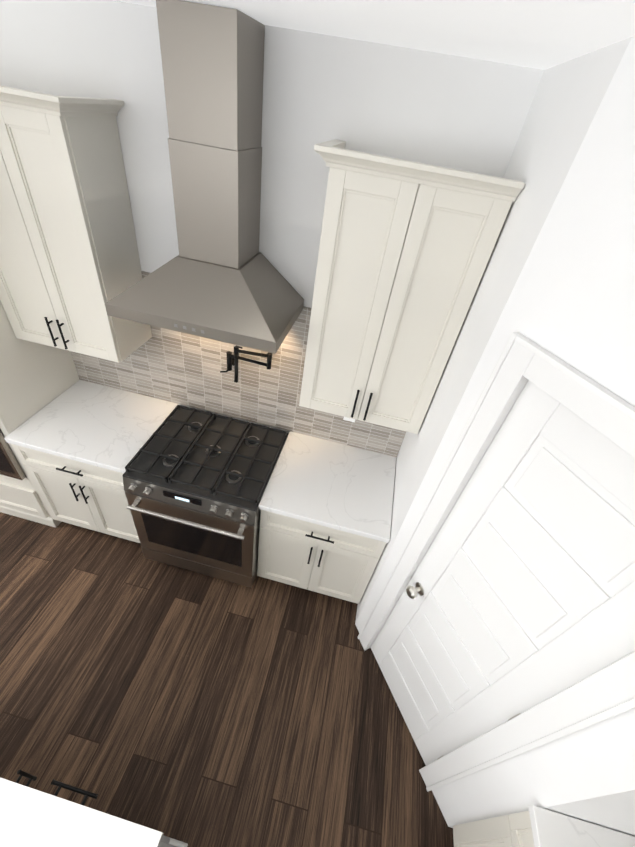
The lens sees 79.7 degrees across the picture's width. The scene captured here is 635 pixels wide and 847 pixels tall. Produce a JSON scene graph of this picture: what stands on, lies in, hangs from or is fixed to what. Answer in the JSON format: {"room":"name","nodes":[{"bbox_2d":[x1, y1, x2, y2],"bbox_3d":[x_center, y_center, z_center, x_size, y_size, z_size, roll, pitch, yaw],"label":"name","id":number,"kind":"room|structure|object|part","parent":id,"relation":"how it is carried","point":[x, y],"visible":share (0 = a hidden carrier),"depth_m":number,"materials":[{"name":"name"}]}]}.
{"room":"kitchen","nodes":[
{"label":"kitchen","id":0,"kind":"room"},
{"bbox_2d":[0,512,453,846],"bbox_3d":[-2.027,3.142,0.029,14.100,0.100,8.620,14,40,4],"label":"floor","id":1,"kind":"structure","parent":0,"point":[190,708],"depth_m":2.10,"materials":[{"name":"brown wood"}]},
{"bbox_2d":[0,300,79,526],"bbox_3d":[-2.115,-0.457,2.210,0.999,2.488,0.668,14,40,4],"label":"tall cabinet","id":2,"kind":"object","parent":1,"relation":"on","point":[35,378],"visible":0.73,"depth_m":2.30,"materials":[{"name":"white wood"}]},
{"bbox_2d":[0,429,25,479],"bbox_3d":[-2.146,-0.294,2.303,0.816,1.060,0.648,14,40,4],"label":"wall oven","id":3,"kind":"object","parent":2,"relation":"in","point":[10,466],"visible":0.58,"depth_m":2.33,"materials":[{"name":"silver metal"}]},
{"bbox_2d":[12,444,139,542],"bbox_3d":[-1.420,0.338,2.671,0.741,0.878,0.654,14,40,4],"label":"base cabinet","id":4,"kind":"object","parent":1,"relation":"on","point":[83,495],"visible":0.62,"depth_m":2.40,"materials":[{"name":"white wood"}]},
{"bbox_2d":[4,380,180,472],"bbox_3d":[-1.356,-0.012,2.382,0.744,0.036,0.637,14,40,4],"label":"countertop","id":5,"kind":"structure","parent":4,"relation":"on","point":[102,426],"depth_m":2.32,"materials":[{"name":"stone"}]},
{"bbox_2d":[15,769,187,846],"bbox_3d":[-1.735,1.491,1.275,2.356,0.857,0.723,14,40,4],"label":"base cabinet","id":6,"kind":"object","parent":1,"relation":"on","point":[174,843],"depth_m":1.29,"materials":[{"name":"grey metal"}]},
{"bbox_2d":[0,778,163,846],"bbox_3d":[-1.713,1.250,0.870,2.369,0.032,0.963,14,40,4],"label":"countertop","id":7,"kind":"structure","parent":6,"relation":"on","point":[30,817],"depth_m":1.12,"materials":[{"name":"stone"}]},
{"bbox_3d":[-1.659,1.251,1.499,2.220,0.720,0.057,14,40,4],"label":"kitchen island base cabinet front","id":8,"kind":"part","parent":6,"relation":"part of","materials":[{"name":"white wood"}]},
{"bbox_2d":[122,405,288,587],"bbox_3d":[-0.693,0.524,2.542,0.762,0.956,0.732,14,40,4],"label":"gas range","id":9,"kind":"object","parent":1,"relation":"on","point":[195,482],"visible":1,"depth_m":2.24,"materials":[{"name":"silver metal"}]},
{"bbox_2d":[257,510,385,603],"bbox_3d":[0.035,0.691,2.555,0.714,0.878,0.654,14,40,4],"label":"base cabinet","id":10,"kind":"object","parent":1,"relation":"on","point":[332,562],"visible":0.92,"depth_m":2.28,"materials":[{"name":"white wood"}]},
{"bbox_2d":[259,431,395,542],"bbox_3d":[0.096,0.340,2.267,0.717,0.036,0.637,14,40,4],"label":"countertop","id":11,"kind":"structure","parent":10,"relation":"on","point":[334,485],"depth_m":2.20,"materials":[{"name":"stone"}]},
{"bbox_2d":[453,811,533,846],"bbox_3d":[0.851,2.022,1.165,0.654,0.878,1.025,14,40,4],"label":"base cabinet","id":12,"kind":"object","parent":1,"relation":"on","point":[513,830],"visible":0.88,"depth_m":1.45,"materials":[{"name":"white wood"}]},
{"bbox_2d":[528,805,634,846],"bbox_3d":[0.920,1.680,0.870,0.637,0.036,1.025,14,40,4],"label":"countertop","id":13,"kind":"structure","parent":12,"relation":"on","point":[552,829],"depth_m":1.24,"materials":[{"name":"stone"}]},
{"bbox_2d":[0,0,543,457],"bbox_3d":[-0.949,-0.551,2.337,14.100,2.773,0.120,14,40,4],"label":"wall","id":14,"kind":"structure","parent":0,"point":[443,110],"depth_m":1.48,"materials":[{"name":"paint"}]},
{"bbox_2d":[0,85,151,362],"bbox_3d":[-1.233,-0.887,1.814,0.658,1.098,0.374,14,40,4],"label":"upper cabinet","id":15,"kind":"object","parent":14,"relation":"attached to","point":[70,266],"visible":1,"depth_m":1.68,"materials":[{"name":"white wood"}]},
{"bbox_2d":[105,0,303,353],"bbox_3d":[-0.430,-0.905,1.492,0.762,1.011,0.490,14,40,4],"label":"range hood","id":16,"kind":"object","parent":14,"relation":"attached to","point":[220,277],"visible":1,"depth_m":1.49,"materials":[{"name":"silver metal"}]},
{"bbox_2d":[70,271,405,456],"bbox_3d":[-0.510,-0.371,2.276,2.231,0.865,0.010,14,40,4],"label":"backsplash","id":17,"kind":"structure","parent":14,"relation":"attached to","point":[181,368],"depth_m":2.40,"materials":[{"name":"tile"}]},
{"bbox_2d":[220,345,271,382],"bbox_3d":[-0.404,-0.351,2.175,0.300,0.247,0.120,14,40,4],"label":"pot filler","id":18,"kind":"object","parent":17,"relation":"attached to","point":[232,359],"visible":0.98,"depth_m":2.14,"materials":[{"name":"black metal"}]},
{"bbox_2d":[343,417,354,421],"bbox_3d":[0.202,-0.059,2.319,0.072,0.116,0.009,14,40,4],"label":"outlet","id":19,"kind":"object","parent":17,"relation":"attached to","point":[349,419],"visible":0.06,"depth_m":2.35,"materials":[{"name":"white plastic"}]},
{"bbox_2d":[299,139,524,433],"bbox_3d":[0.282,-0.520,1.693,0.672,1.098,0.374,14,40,4],"label":"upper cabinet","id":20,"kind":"object","parent":14,"relation":"attached to","point":[406,247],"visible":1,"depth_m":1.47,"materials":[{"name":"white wood"}]},
{"bbox_2d":[113,0,634,69],"bbox_3d":[-1.650,0.978,-1.823,14.100,0.100,8.620,14,40,4],"label":"ceiling","id":21,"kind":"structure","parent":0,"point":[542,34],"depth_m":0.92,"materials":[{"name":"paint"}]},
{"bbox_2d":[355,37,631,622],"bbox_3d":[0.554,0.086,1.899,0.100,2.773,0.700,14,40,4],"label":"wall","id":22,"kind":"structure","parent":0,"point":[567,100],"depth_m":1.20,"materials":[{"name":"paint"}]},
{"bbox_2d":[355,36,634,826],"bbox_3d":[0.673,0.601,1.321,0.100,2.773,1.004,-10,44,-22],"label":"wall","id":23,"kind":"structure","parent":0,"point":[571,301],"depth_m":0.95,"materials":[{"name":"paint"}]},
{"bbox_2d":[358,332,634,791],"bbox_3d":[0.611,0.806,1.529,0.124,2.180,0.784,-10,44,-22],"label":"door frame","id":24,"kind":"structure","parent":23,"relation":"attached to","point":[607,692],"depth_m":1.17,"materials":[{"name":"white wood"}]},
{"bbox_2d":[371,380,634,765],"bbox_3d":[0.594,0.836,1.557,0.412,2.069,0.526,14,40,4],"label":"pantry door","id":25,"kind":"structure","parent":23,"relation":"in","point":[517,598],"depth_m":1.23,"materials":[{"name":"white wood"}]},
{"bbox_2d":[449,790,634,835],"bbox_3d":[1.124,0.969,0.983,0.600,2.773,0.100,14,40,4],"label":"wall","id":26,"kind":"structure","parent":0,"point":[616,812],"depth_m":1.17,"materials":[{"name":"paint"}]}
]}

